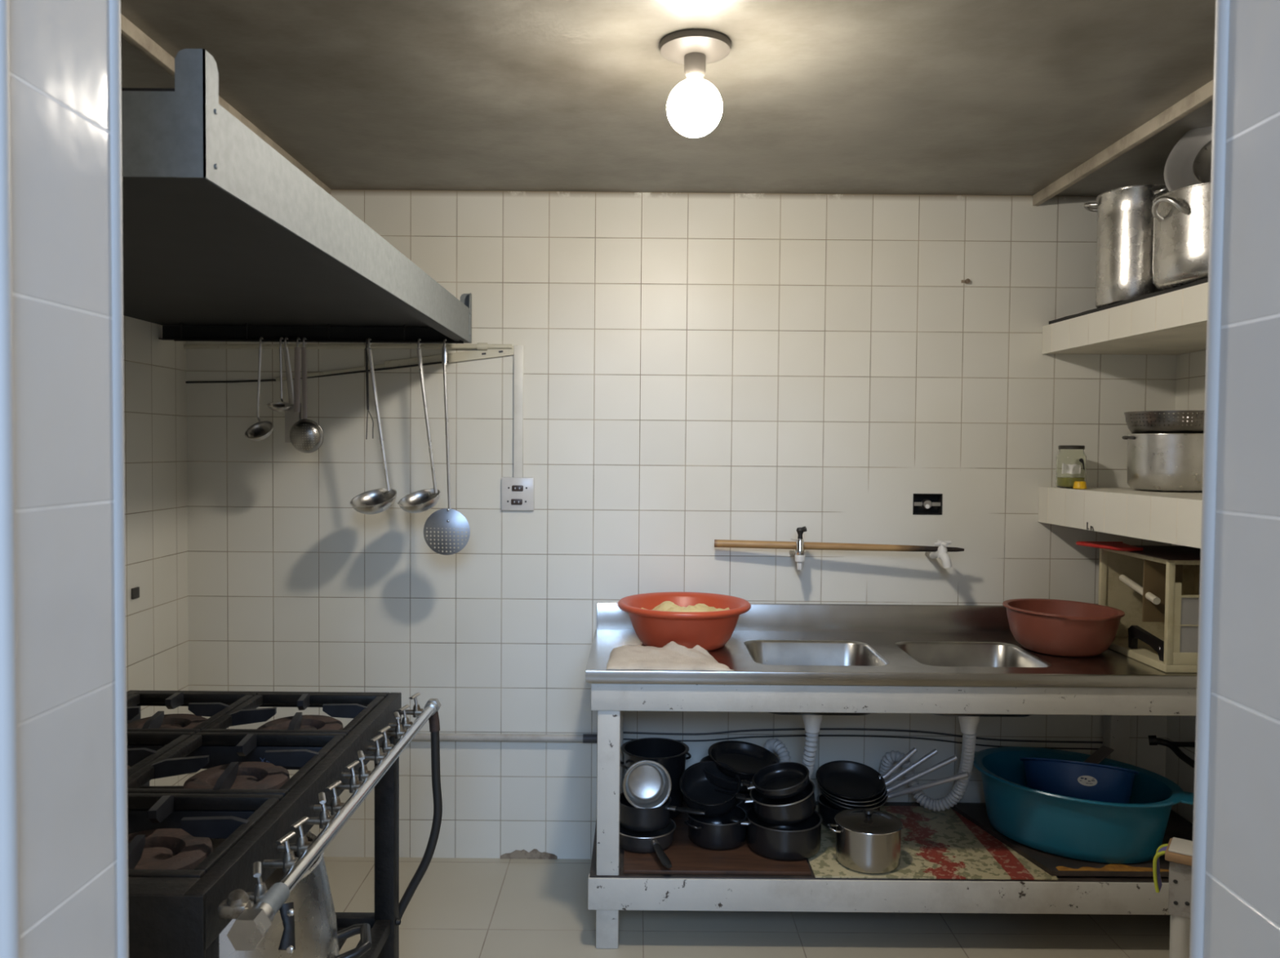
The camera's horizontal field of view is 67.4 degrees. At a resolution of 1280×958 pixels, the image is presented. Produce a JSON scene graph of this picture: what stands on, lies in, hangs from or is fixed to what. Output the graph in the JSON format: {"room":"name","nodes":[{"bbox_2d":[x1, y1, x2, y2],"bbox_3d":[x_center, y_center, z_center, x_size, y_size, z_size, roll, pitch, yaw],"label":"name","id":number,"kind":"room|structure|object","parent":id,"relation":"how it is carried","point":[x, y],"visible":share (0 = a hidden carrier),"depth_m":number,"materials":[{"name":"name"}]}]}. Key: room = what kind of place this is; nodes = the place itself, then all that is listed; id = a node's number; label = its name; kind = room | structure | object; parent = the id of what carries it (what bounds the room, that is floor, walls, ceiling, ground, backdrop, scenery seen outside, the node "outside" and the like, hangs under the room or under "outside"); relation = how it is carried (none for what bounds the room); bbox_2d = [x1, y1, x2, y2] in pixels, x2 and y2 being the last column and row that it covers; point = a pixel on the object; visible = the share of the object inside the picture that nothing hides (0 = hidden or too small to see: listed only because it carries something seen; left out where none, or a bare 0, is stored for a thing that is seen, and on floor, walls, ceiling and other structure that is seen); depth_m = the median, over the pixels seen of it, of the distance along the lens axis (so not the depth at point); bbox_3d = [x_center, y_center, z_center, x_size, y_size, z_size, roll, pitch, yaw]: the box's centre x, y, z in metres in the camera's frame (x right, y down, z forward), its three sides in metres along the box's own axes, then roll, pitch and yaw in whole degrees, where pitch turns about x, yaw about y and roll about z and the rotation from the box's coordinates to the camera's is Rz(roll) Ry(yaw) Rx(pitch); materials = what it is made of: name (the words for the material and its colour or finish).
{"room":"commercial kitchen","nodes":[
{"label":"commercial kitchen","id":0,"kind":"room"},
{"bbox_2d":[123,315,189,786],"bbox_3d":[-1.552,0.191,1.987,0.120,2.204,2.358,1,2,0],"label":"wall","id":1,"kind":"structure","parent":0,"point":[155,369],"depth_m":2.96,"materials":[{"name":"tile"}]},
{"bbox_2d":[131,586,139,599],"bbox_3d":[-1.489,0.336,2.833,0.008,0.032,0.036,1,2,0],"label":"plate","id":2,"kind":"object","parent":1,"relation":"attached to","point":[135,591],"visible":1,"depth_m":2.83,"materials":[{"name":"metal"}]},
{"bbox_2d":[121,48,471,343],"bbox_3d":[-1.002,-0.470,2.072,0.962,0.162,1.832,1,2,0],"label":"range hood","id":3,"kind":"object","parent":1,"relation":"attached to","point":[224,238],"visible":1,"depth_m":1.77,"materials":[{"name":"metal"}]},
{"bbox_2d":[244,336,273,440],"bbox_3d":[-1.159,-0.274,2.921,0.087,0.317,0.073,1,2,0],"label":"ladle","id":4,"kind":"object","parent":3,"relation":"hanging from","point":[260,430],"visible":1,"depth_m":2.93,"materials":[{"name":"metal"}]},
{"bbox_2d":[244,420,273,440],"bbox_3d":[-1.160,-0.147,2.925,0.087,0.064,0.073,0,2,0],"label":"bowl","id":5,"kind":"object","parent":4,"relation":"on","point":[260,430],"depth_m":2.95,"materials":[{"name":"metal"}]},
{"bbox_2d":[266,336,293,411],"bbox_3d":[-1.095,-0.318,2.918,0.074,0.228,0.072,1,2,0],"label":"ladle","id":6,"kind":"object","parent":3,"relation":"hanging from","point":[277,406],"visible":1,"depth_m":2.92,"materials":[{"name":"metal"}]},
{"bbox_2d":[266,401,293,411],"bbox_3d":[-1.096,-0.220,2.921,0.074,0.031,0.072,0,2,0],"label":"bowl","id":7,"kind":"object","parent":6,"relation":"on","point":[277,406],"depth_m":2.92,"materials":[{"name":"metal"}]},
{"bbox_2d":[283,337,302,442],"bbox_3d":[-1.060,-0.271,2.925,0.052,0.321,0.024,1,2,0],"label":"turner","id":8,"kind":"object","parent":3,"relation":"hanging from","point":[289,415],"visible":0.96,"depth_m":2.93,"materials":[{"name":"metal"}]},
{"bbox_2d":[293,337,300,430],"bbox_3d":[-1.044,-0.290,2.923,0.019,0.283,0.022,0,2,-20],"label":"slice","id":9,"kind":"object","parent":3,"relation":"hanging from","point":[297,349],"visible":0.91,"depth_m":2.92,"materials":[{"name":"metal"}]},
{"bbox_2d":[289,337,323,453],"bbox_3d":[-1.008,-0.254,2.891,0.090,0.352,0.066,2,2,31],"label":"ladle","id":10,"kind":"object","parent":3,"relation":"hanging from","point":[309,423],"visible":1,"depth_m":2.88,"materials":[{"name":"metal"}]},
{"bbox_2d":[289,418,323,453],"bbox_3d":[-1.008,-0.127,2.884,0.103,0.103,0.033,0,10,0],"label":"bowl","id":11,"kind":"object","parent":10,"relation":"on","point":[309,423],"depth_m":2.88,"materials":[{"name":"metal"}]},
{"bbox_2d":[364,337,373,439],"bbox_3d":[-0.826,-0.275,2.922,0.024,0.309,0.020,1,2,28],"label":"fork","id":12,"kind":"object","parent":3,"relation":"hanging from","point":[366,339],"visible":1,"depth_m":2.92,"materials":[{"name":"metal"}]},
{"bbox_2d":[350,337,396,514],"bbox_3d":[-0.811,-0.161,2.923,0.140,0.536,0.134,1,2,0],"label":"ladle","id":13,"kind":"object","parent":3,"relation":"hanging from","point":[375,500],"visible":1,"depth_m":2.92,"materials":[{"name":"metal"}]},
{"bbox_2d":[350,488,396,514],"bbox_3d":[-0.814,0.068,2.931,0.140,0.077,0.134,0,2,0],"label":"bowl","id":14,"kind":"object","parent":13,"relation":"on","point":[375,500],"depth_m":2.97,"materials":[{"name":"metal"}]},
{"bbox_2d":[397,337,439,512],"bbox_3d":[-0.672,-0.162,2.923,0.128,0.532,0.125,1,2,0],"label":"ladle","id":15,"kind":"object","parent":3,"relation":"hanging from","point":[421,500],"visible":1,"depth_m":2.92,"materials":[{"name":"metal"}]},
{"bbox_2d":[397,488,439,512],"bbox_3d":[-0.674,0.067,2.930,0.128,0.072,0.125,0,2,0],"label":"bowl","id":16,"kind":"object","parent":15,"relation":"on","point":[421,500],"depth_m":2.96,"materials":[{"name":"metal"}]},
{"bbox_2d":[423,337,470,555],"bbox_3d":[-0.588,-0.097,2.926,0.141,0.661,0.029,1,2,11],"label":"skimmer","id":17,"kind":"object","parent":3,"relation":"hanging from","point":[443,518],"visible":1,"depth_m":2.93,"materials":[{"name":"metal"}]},
{"bbox_2d":[120,0,1215,195],"bbox_3d":[0.141,-0.945,1.936,3.485,0.100,2.626,1,2,0],"label":"ceiling","id":18,"kind":"structure","parent":0,"point":[954,97],"depth_m":2.21,"materials":[{"name":"paint"}]},
{"bbox_2d":[658,28,731,137],"bbox_3d":[0.113,-0.803,1.985,0.149,0.188,0.149,1,2,0],"label":"ceiling lamp","id":19,"kind":"object","parent":18,"relation":"attached to","point":[695,105],"visible":1,"depth_m":1.95,"materials":[{"name":"white glass"}]},
{"bbox_2d":[684,52,706,76],"bbox_3d":[0.114,-0.855,1.984,0.045,0.044,0.045,0,2,0],"label":"socket","id":20,"kind":"object","parent":19,"relation":"attached to","point":[695,63],"depth_m":1.97,"materials":[{"name":"grey ceramic"}]},
{"bbox_2d":[186,189,1176,858],"bbox_3d":[0.131,0.166,3.225,3.485,2.204,0.120,1,2,0],"label":"wall","id":21,"kind":"structure","parent":0,"point":[700,369],"depth_m":3.16,"materials":[{"name":"tile"}]},
{"bbox_2d":[120,13,330,194],"bbox_3d":[-1.017,-0.891,1.952,0.020,0.031,2.358,1,2,0],"label":"trim","id":22,"kind":"structure","parent":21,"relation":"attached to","point":[130,32],"depth_m":2.05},
{"bbox_2d":[185,360,448,382],"bbox_3d":[-1.099,-0.384,3.140,0.945,0.152,0.010,1,2,1],"label":"cable","id":23,"kind":"object","parent":21,"relation":"attached to","point":[435,362],"visible":0.54,"depth_m":3.14,"materials":[{"name":"black rubber"}]},
{"bbox_2d":[183,342,514,381],"bbox_3d":[-0.945,-0.383,3.133,1.098,0.130,0.024,1,2,0],"label":"utensil rack","id":24,"kind":"object","parent":21,"relation":"attached to","point":[485,350],"visible":1,"depth_m":3.13,"materials":[{"name":"metal"}]},
{"bbox_2d":[411,733,597,742],"bbox_3d":[-0.713,0.853,3.173,1.190,0.028,0.029,1,2,0],"label":"pipe","id":25,"kind":"object","parent":21,"relation":"attached to","point":[584,738],"visible":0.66,"depth_m":3.16,"materials":[{"name":"grey metal"}]},
{"bbox_2d":[501,476,534,510],"bbox_3d":[-0.402,0.049,3.152,0.108,0.110,0.017,1,2,0],"label":"socket plate","id":26,"kind":"object","parent":21,"relation":"attached to","point":[517,493],"visible":1,"depth_m":3.15,"materials":[{"name":"metal"}]},
{"bbox_2d":[511,498,522,504],"bbox_3d":[-0.404,0.075,3.149,0.037,0.019,0.007,1,2,0],"label":"outlet","id":27,"kind":"object","parent":26,"relation":"attached to","point":[513,501],"depth_m":3.15,"materials":[{"name":"plastic"}]},
{"bbox_2d":[511,484,523,490],"bbox_3d":[-0.402,0.030,3.147,0.037,0.019,0.007,1,2,0],"label":"outlet","id":28,"kind":"object","parent":26,"relation":"attached to","point":[514,487],"depth_m":3.14,"materials":[{"name":"plastic"}]},
{"bbox_2d":[513,345,523,477],"bbox_3d":[-0.398,-0.220,3.146,0.030,0.432,0.012,1,2,0],"label":"conduit","id":29,"kind":"object","parent":21,"relation":"attached to","point":[518,349],"visible":1,"depth_m":3.14,"materials":[{"name":"white plastic"}]},
{"bbox_2d":[500,848,557,858],"bbox_3d":[-0.370,1.248,3.199,0.190,0.033,0.006,1,2,0],"label":"plaster patch","id":30,"kind":"object","parent":21,"relation":"attached to","point":[534,853],"visible":1,"depth_m":3.20,"materials":[{"name":"grey concrete"}]},
{"bbox_2d":[789,525,806,569],"bbox_3d":[0.506,0.218,3.107,0.051,0.140,0.124,1,2,0],"label":"tap","id":31,"kind":"object","parent":21,"relation":"attached to","point":[799,553],"visible":1,"depth_m":3.05,"materials":[{"name":"silver metal"}]},
{"bbox_2d":[596,601,1012,633],"bbox_3d":[0.803,0.459,3.163,1.888,0.091,0.014,0,2,0],"label":"backsplash","id":32,"kind":"structure","parent":21,"relation":"attached to","point":[823,617],"depth_m":3.16,"materials":[{"name":"metal"}]},
{"bbox_2d":[622,734,1098,749],"bbox_3d":[0.748,0.869,3.179,1.656,0.042,0.005,1,2,0],"label":"cable","id":33,"kind":"object","parent":21,"relation":"attached to","point":[784,735],"visible":0.72,"depth_m":3.18,"materials":[{"name":"black rubber"}]},
{"bbox_2d":[622,728,1102,742],"bbox_3d":[0.749,0.847,3.179,1.656,0.044,0.006,1,2,0],"label":"cable","id":34,"kind":"object","parent":21,"relation":"attached to","point":[771,729],"visible":0.87,"depth_m":3.18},
{"bbox_2d":[912,493,942,514],"bbox_3d":[0.947,0.083,3.178,0.096,0.069,0.053,1,2,0],"label":"electrical box","id":35,"kind":"object","parent":21,"relation":"attached to","point":[922,503],"visible":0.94,"depth_m":3.19,"materials":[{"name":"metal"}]},
{"bbox_2d":[924,539,951,568],"bbox_3d":[0.955,0.235,3.083,0.057,0.084,0.173,1,2,0],"label":"tap","id":36,"kind":"object","parent":21,"relation":"attached to","point":[941,553],"visible":1,"depth_m":3.02,"materials":[{"name":"white plastic"}]},
{"bbox_2d":[714,539,964,551],"bbox_3d":[0.636,0.217,3.087,0.791,0.026,0.026,1,2,5],"label":"wooden stick","id":37,"kind":"object","parent":36,"relation":"on","point":[717,543],"visible":1,"depth_m":3.08,"materials":[{"name":"brown wood"}]},
{"bbox_2d":[960,278,969,283],"bbox_3d":[1.063,-0.645,3.137,0.025,0.015,0.024,1,2,0],"label":"plug","id":38,"kind":"object","parent":21,"relation":"attached to","point":[967,280],"visible":1,"depth_m":3.12,"materials":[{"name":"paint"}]},
{"bbox_2d":[1032,79,1213,205],"bbox_3d":[1.290,-0.869,1.952,0.020,0.035,2.358,1,2,0],"label":"trim","id":39,"kind":"structure","parent":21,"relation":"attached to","point":[1202,95],"depth_m":2.50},
{"bbox_2d":[323,856,1170,957],"bbox_3d":[0.120,1.419,0.085,3.485,0.100,6.478,1,2,0],"label":"floor","id":40,"kind":"structure","parent":0,"point":[460,907],"depth_m":2.75,"materials":[{"name":"tile"}]},
{"bbox_2d":[126,689,442,957],"bbox_3d":[-0.823,0.901,1.764,0.725,0.812,1.101,1,2,0],"label":"gas stove","id":41,"kind":"object","parent":40,"relation":"on","point":[180,904],"visible":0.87,"depth_m":1.69,"materials":[{"name":"black metal"}]},
{"bbox_2d":[173,831,371,957],"bbox_3d":[-0.773,0.863,1.729,0.456,0.353,0.444,1,2,25],"label":"cooking pot","id":42,"kind":"object","parent":41,"relation":"on","point":[317,935],"visible":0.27,"depth_m":1.69,"materials":[{"name":"metal"}]},
{"bbox_2d":[337,927,372,951],"bbox_3d":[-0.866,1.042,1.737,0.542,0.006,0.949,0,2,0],"label":"handle","id":43,"kind":"object","parent":42,"relation":"attached to","point":[340,943],"depth_m":2.13,"materials":[{"name":"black metal"}]},
{"bbox_2d":[587,682,1196,948],"bbox_3d":[0.800,0.918,2.891,1.881,0.734,0.579,1,2,0],"label":"table","id":44,"kind":"object","parent":40,"relation":"on","point":[610,890],"visible":0.38,"depth_m":2.61,"materials":[{"name":"white paint"}]},
{"bbox_2d":[623,801,810,875],"bbox_3d":[0.211,1.069,2.880,0.514,0.012,0.511,1,2,0],"label":"plank","id":45,"kind":"object","parent":44,"relation":"on","point":[686,857],"visible":0.47,"depth_m":2.68,"materials":[{"name":"brown wood"}]},
{"bbox_2d":[619,817,675,867],"bbox_3d":[0.011,1.039,2.751,0.189,0.052,0.306,1,2,0],"label":"frying pan","id":46,"kind":"object","parent":45,"relation":"on","point":[656,841],"visible":0.61,"depth_m":2.73,"materials":[{"name":"metal"}]},
{"bbox_2d":[619,791,706,831],"bbox_3d":[0.060,0.974,2.818,0.259,0.074,0.162,1,2,0],"label":"saucepan","id":47,"kind":"object","parent":46,"relation":"on","point":[632,818],"visible":0.72,"depth_m":2.75,"materials":[{"name":"metal"}]},
{"bbox_2d":[622,760,671,808],"bbox_3d":[0.018,0.883,2.797,0.141,0.141,0.088,0,2,-6],"label":"saucepan","id":48,"kind":"object","parent":47,"relation":"on","point":[646,784],"visible":1,"depth_m":2.82,"materials":[{"name":"metal"}]},
{"bbox_2d":[620,737,691,818],"bbox_3d":[0.047,0.953,3.042,0.216,0.206,0.216,1,2,15],"label":"stockpot","id":49,"kind":"object","parent":45,"relation":"on","point":[671,753],"visible":0.56,"depth_m":3.02,"materials":[{"name":"black metal"}]},
{"bbox_2d":[684,804,747,849],"bbox_3d":[0.228,1.024,2.834,0.182,0.080,0.184,1,2,11],"label":"casserole","id":50,"kind":"object","parent":45,"relation":"on","point":[704,831],"visible":0.79,"depth_m":2.76,"materials":[{"name":"black metal"}]},
{"bbox_2d":[679,760,752,816],"bbox_3d":[0.257,0.931,2.857,0.283,0.124,0.181,1,2,23],"label":"saucepan","id":51,"kind":"object","parent":50,"relation":"on","point":[699,793],"visible":0.87,"depth_m":2.91,"materials":[{"name":"black metal"}]},
{"bbox_2d":[714,789,753,823],"bbox_3d":[0.306,1.001,2.999,0.221,0.116,0.221,-1,3,-45],"label":"stockpot","id":52,"kind":"object","parent":45,"relation":"on","point":[725,818],"visible":0.16,"depth_m":2.90,"materials":[{"name":"black metal"}]},
{"bbox_2d":[700,755,750,791],"bbox_3d":[0.296,0.917,2.994,0.220,0.064,0.221,1,2,13],"label":"frying pan","id":53,"kind":"object","parent":52,"relation":"on","point":[723,783],"visible":0.29,"depth_m":2.91,"materials":[{"name":"black metal"}]},
{"bbox_2d":[707,740,779,779],"bbox_3d":[0.323,0.877,2.985,0.222,0.070,0.222,1,2,12],"label":"frying pan","id":54,"kind":"object","parent":53,"relation":"on","point":[746,758],"visible":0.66,"depth_m":3.03,"materials":[{"name":"black metal"}]},
{"bbox_2d":[729,806,822,860],"bbox_3d":[0.413,1.022,2.782,0.233,0.090,0.220,-1,2,-41],"label":"saucepan","id":55,"kind":"object","parent":45,"relation":"on","point":[801,840],"visible":0.81,"depth_m":2.70,"materials":[{"name":"black metal"}]},
{"bbox_2d":[735,778,816,825],"bbox_3d":[0.406,0.928,2.784,0.203,0.102,0.191,2,2,38],"label":"saucepan","id":56,"kind":"object","parent":55,"relation":"on","point":[797,808],"visible":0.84,"depth_m":2.72,"materials":[{"name":"black metal"}]},
{"bbox_2d":[741,761,809,799],"bbox_3d":[0.404,0.875,2.785,0.174,0.073,0.165,2,2,34],"label":"saucepan","id":57,"kind":"object","parent":56,"relation":"on","point":[784,780],"visible":1,"depth_m":2.81,"materials":[{"name":"black metal"}]},
{"bbox_2d":[585,601,1197,811],"bbox_3d":[0.798,0.740,2.885,1.894,0.634,0.589,1,2,0],"label":"sink","id":58,"kind":"object","parent":44,"relation":"on","point":[769,643],"visible":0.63,"depth_m":2.97,"materials":[{"name":"silver metal"}]},
{"bbox_2d":[605,640,734,671],"bbox_3d":[0.081,0.489,2.695,0.347,0.045,0.233,1,2,0],"label":"dish towel","id":59,"kind":"object","parent":58,"relation":"on","point":[673,655],"visible":1,"depth_m":2.65,"materials":[{"name":"beige fabric"}]},
{"bbox_2d":[617,591,751,650],"bbox_3d":[0.134,0.439,2.931,0.406,0.131,0.406,1,2,0],"label":"basin","id":60,"kind":"object","parent":58,"relation":"on","point":[710,630],"visible":0.92,"depth_m":2.81,"materials":[{"name":"orange plastic"}]},
{"bbox_2d":[641,600,729,611],"bbox_3d":[0.134,0.437,2.930,0.312,0.112,0.312,1,2,0],"label":"food","id":61,"kind":"object","parent":60,"relation":"in","point":[668,606],"visible":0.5,"depth_m":2.94,"materials":[{"name":"beige food"}]},
{"bbox_2d":[1002,598,1124,657],"bbox_3d":[1.270,0.451,2.898,0.338,0.130,0.328,2,2,0],"label":"basin","id":62,"kind":"object","parent":58,"relation":"on","point":[1057,627],"visible":1,"depth_m":2.79,"materials":[{"name":"brown plastic"}]},
{"bbox_2d":[1097,545,1200,672],"bbox_3d":[1.580,0.367,2.800,0.303,0.308,0.395,1,2,0],"label":"cabinet","id":63,"kind":"object","parent":58,"relation":"on","point":[1171,573],"depth_m":2.76,"materials":[{"name":"beige paint"}]},
{"bbox_2d":[1075,541,1142,551],"bbox_3d":[1.424,0.203,2.895,0.149,0.010,0.195,1,2,0],"label":"tray","id":64,"kind":"object","parent":63,"relation":"on","point":[1115,545],"visible":1,"depth_m":2.89,"materials":[{"name":"plastic"}]},
{"bbox_2d":[1119,574,1160,604],"bbox_3d":[1.469,0.324,2.826,0.021,0.055,0.234,1,2,4],"label":"tube","id":65,"kind":"object","parent":63,"relation":"in","point":[1151,597],"visible":1,"depth_m":2.81,"materials":[{"name":"white plastic"}]},
{"bbox_2d":[807,804,1057,879],"bbox_3d":[0.807,1.077,2.873,0.662,0.006,0.525,1,2,0],"label":"oilcloth","id":66,"kind":"object","parent":44,"relation":"on","point":[936,844],"visible":0.51,"depth_m":2.76,"materials":[{"name":"plastic"}]},
{"bbox_2d":[816,792,879,829],"bbox_3d":[0.648,1.033,2.985,0.196,0.072,0.196,1,2,0],"label":"casserole","id":67,"kind":"object","parent":66,"relation":"on","point":[828,811],"visible":0.3,"depth_m":2.94,"materials":[{"name":"black metal"}]},
{"bbox_2d":[819,770,968,810],"bbox_3d":[0.771,0.935,2.961,0.430,0.152,0.205,1,2,7],"label":"frying pan","id":68,"kind":"object","parent":67,"relation":"on","point":[965,774],"visible":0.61,"depth_m":2.90,"materials":[{"name":"metal"}]},
{"bbox_2d":[817,754,958,808],"bbox_3d":[0.753,0.915,2.982,0.402,0.167,0.205,0,2,-7],"label":"frying pan","id":69,"kind":"object","parent":68,"relation":"on","point":[953,757],"visible":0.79,"depth_m":2.92,"materials":[{"name":"metal"}]},
{"bbox_2d":[817,748,937,804],"bbox_3d":[0.721,0.907,2.993,0.352,0.158,0.205,0,2,-20],"label":"frying pan","id":70,"kind":"object","parent":69,"relation":"on","point":[934,752],"visible":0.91,"depth_m":2.95,"materials":[{"name":"metal"}]},
{"bbox_2d":[815,746,917,800],"bbox_3d":[0.688,0.903,2.950,0.293,0.143,0.206,1,2,24],"label":"frying pan","id":71,"kind":"object","parent":70,"relation":"on","point":[851,780],"visible":0.99,"depth_m":2.99,"materials":[{"name":"black metal"}]},
{"bbox_2d":[827,808,902,873],"bbox_3d":[0.642,1.003,2.701,0.187,0.149,0.187,2,2,41],"label":"cooking pot","id":72,"kind":"object","parent":66,"relation":"on","point":[868,840],"visible":1,"depth_m":2.64,"materials":[{"name":"metal"}]},
{"bbox_2d":[951,804,1170,876],"bbox_3d":[1.296,1.071,2.870,0.570,0.014,0.491,1,2,0],"label":"board","id":73,"kind":"object","parent":44,"relation":"on","point":[1052,864],"visible":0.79,"depth_m":2.68,"materials":[{"name":"brown wood"}]},
{"bbox_2d":[973,746,1194,863],"bbox_3d":[1.285,0.970,2.857,0.624,0.190,0.452,3,3,33],"label":"oval basin","id":74,"kind":"object","parent":73,"relation":"on","point":[1067,826],"visible":0.87,"depth_m":2.71,"materials":[{"name":"teal plastic"}]},
{"bbox_2d":[1019,756,1138,803],"bbox_3d":[1.312,0.923,2.881,0.318,0.244,0.314,0,2,-18],"label":"basin","id":75,"kind":"object","parent":74,"relation":"in","point":[1075,779],"visible":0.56,"depth_m":2.75,"materials":[{"name":"blue plastic"}]},
{"bbox_2d":[1080,777,1094,783],"bbox_3d":[1.273,0.859,2.731,0.040,0.015,0.005,1,2,14],"label":"print","id":76,"kind":"object","parent":75,"relation":"on","point":[1082,780],"depth_m":2.73,"materials":[{"name":"white paper"}]},
{"bbox_2d":[1083,745,1114,764],"bbox_3d":[1.365,0.884,2.943,0.183,0.108,0.068,0,2,-20],"label":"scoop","id":77,"kind":"object","parent":75,"relation":"in","point":[1104,751],"visible":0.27,"depth_m":2.96,"materials":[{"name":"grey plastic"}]},
{"bbox_2d":[1164,836,1192,957],"bbox_3d":[1.375,1.088,2.191,0.312,0.449,0.103,2,2,35],"label":"wooden bench","id":78,"kind":"object","parent":40,"relation":"on","point":[1179,851],"visible":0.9,"depth_m":2.23,"materials":[{"name":"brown wood"}]},
{"bbox_2d":[1152,843,1168,892],"bbox_3d":[1.256,0.932,2.298,0.046,0.105,0.062,2,2,35],"label":"cloth","id":79,"kind":"object","parent":78,"relation":"hanging from","point":[1161,850],"visible":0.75,"depth_m":2.29,"materials":[{"name":"yellow fabric"}]},
{"bbox_2d":[1165,349,1206,823],"bbox_3d":[1.813,0.220,1.987,0.120,2.204,2.358,1,2,0],"label":"wall","id":80,"kind":"structure","parent":0,"point":[1190,382],"depth_m":3.08,"materials":[{"name":"tile"}]},
{"bbox_2d":[1038,480,1202,548],"bbox_3d":[1.533,0.110,2.013,0.441,0.140,2.297,1,2,0],"label":"wall shelf","id":81,"kind":"object","parent":80,"relation":"attached to","point":[1162,516],"depth_m":2.67,"materials":[{"name":"paint"}]},
{"bbox_2d":[1055,444,1086,488],"bbox_3d":[1.370,-0.040,3.049,0.089,0.134,0.090,1,2,0],"label":"glass jar","id":82,"kind":"object","parent":81,"relation":"on","point":[1071,460],"visible":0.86,"depth_m":3.02,"materials":[{"name":"clear glass"}]},
{"bbox_2d":[1086,521,1093,530],"bbox_3d":[1.328,0.140,2.831,0.004,0.023,0.042,1,2,0],"label":"wire hook","id":83,"kind":"object","parent":81,"relation":"attached to","point":[1086,522],"visible":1,"depth_m":2.84,"materials":[{"name":"black metal"}]},
{"bbox_2d":[1121,433,1204,491],"bbox_3d":[1.613,-0.051,2.899,0.255,0.170,0.255,-1,2,-37],"label":"cooking pot","id":84,"kind":"object","parent":81,"relation":"on","point":[1172,462],"visible":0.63,"depth_m":2.80,"materials":[{"name":"metal"}]},
{"bbox_2d":[1124,409,1204,433],"bbox_3d":[1.613,-0.144,2.896,0.275,0.114,0.275,1,2,0],"label":"colander","id":85,"kind":"object","parent":84,"relation":"on","point":[1138,422],"visible":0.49,"depth_m":2.80,"materials":[{"name":"metal"}]},
{"bbox_2d":[1041,282,1208,355],"bbox_3d":[1.537,-0.415,1.996,0.441,0.091,2.297,1,2,0],"label":"wall shelf","id":86,"kind":"object","parent":80,"relation":"attached to","point":[1175,322],"visible":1,"depth_m":2.71,"materials":[{"name":"paint"}]},
{"bbox_2d":[1048,277,1208,324],"bbox_3d":[1.537,-0.479,2.355,0.414,0.016,1.540,1,2,0],"label":"mat","id":87,"kind":"object","parent":86,"relation":"on","point":[1204,280],"visible":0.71,"depth_m":2.63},
{"bbox_2d":[1083,183,1168,307],"bbox_3d":[1.434,-0.669,2.778,0.242,0.334,0.250,1,2,0],"label":"stockpot","id":88,"kind":"object","parent":87,"relation":"on","point":[1125,218],"visible":0.62,"depth_m":2.72,"materials":[{"name":"metal"}]},
{"bbox_2d":[1151,181,1210,290],"bbox_3d":[1.479,-0.603,2.423,0.331,0.226,0.318,2,2,29],"label":"stockpot","id":89,"kind":"object","parent":87,"relation":"on","point":[1181,215],"visible":0.53,"depth_m":2.36,"materials":[{"name":"metal"}]},
{"bbox_2d":[1164,126,1212,191],"bbox_3d":[1.469,-0.802,2.385,0.152,0.271,0.298,-1,3,-45],"label":"mixing bowl","id":90,"kind":"object","parent":89,"relation":"in","point":[1178,169],"visible":0.15,"depth_m":2.47,"materials":[{"name":"metal"}]},
{"bbox_2d":[1192,139,1212,182],"bbox_3d":[1.474,-0.797,2.390,0.172,0.157,0.095,2,3,43],"label":"saucepan","id":91,"kind":"object","parent":90,"relation":"in","point":[1202,165],"visible":0.22,"depth_m":2.44,"materials":[{"name":"metal"}]},
{"bbox_2d":[1147,734,1195,768],"bbox_3d":[1.661,0.828,2.911,0.174,0.062,0.170,1,2,0],"label":"pipe stub","id":92,"kind":"object","parent":80,"relation":"attached to","point":[1153,740],"visible":0.84,"depth_m":2.95,"materials":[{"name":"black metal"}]},
{"bbox_3d":[-1.027,0.236,0.734,1.170,2.204,0.148,0,2,0],"label":"wall","id":93,"kind":"structure","parent":0,"visible":0},
{"bbox_2d":[0,0,20,957],"bbox_3d":[-0.439,0.315,0.667,0.015,2.060,0.015,1,2,0],"label":"trim","id":94,"kind":"structure","parent":93,"relation":"attached to","point":[10,913],"depth_m":0.66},
{"bbox_2d":[8,0,117,957],"bbox_3d":[-0.439,0.313,0.736,0.006,2.060,0.134,1,2,0],"label":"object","id":95,"kind":"structure","parent":93,"relation":"attached to","point":[60,134],"depth_m":0.72,"materials":[{"name":"tile"}]},
{"bbox_2d":[109,0,128,957],"bbox_3d":[-0.439,0.310,0.807,0.015,2.060,0.015,1,2,0],"label":"trim","id":96,"kind":"structure","parent":93,"relation":"attached to","point":[114,5],"depth_m":0.79,"materials":[{"name":"grey metal"}]},
{"bbox_3d":[1.175,0.255,0.734,1.396,2.204,0.148,0,2,0],"label":"wall","id":97,"kind":"structure","parent":0,"visible":0},
{"bbox_2d":[1189,0,1230,957],"bbox_3d":[0.474,0.318,0.805,0.018,2.060,0.018,1,2,0],"label":"trim","id":98,"kind":"structure","parent":97,"relation":"attached to","point":[1220,89],"depth_m":0.79,"materials":[{"name":"grey metal"}]},
{"bbox_2d":[1203,0,1279,957],"bbox_3d":[0.473,0.321,0.733,0.006,2.060,0.128,1,2,0],"label":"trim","id":99,"kind":"structure","parent":97,"relation":"attached to","point":[1242,893],"depth_m":0.75,"materials":[{"name":"tile"}]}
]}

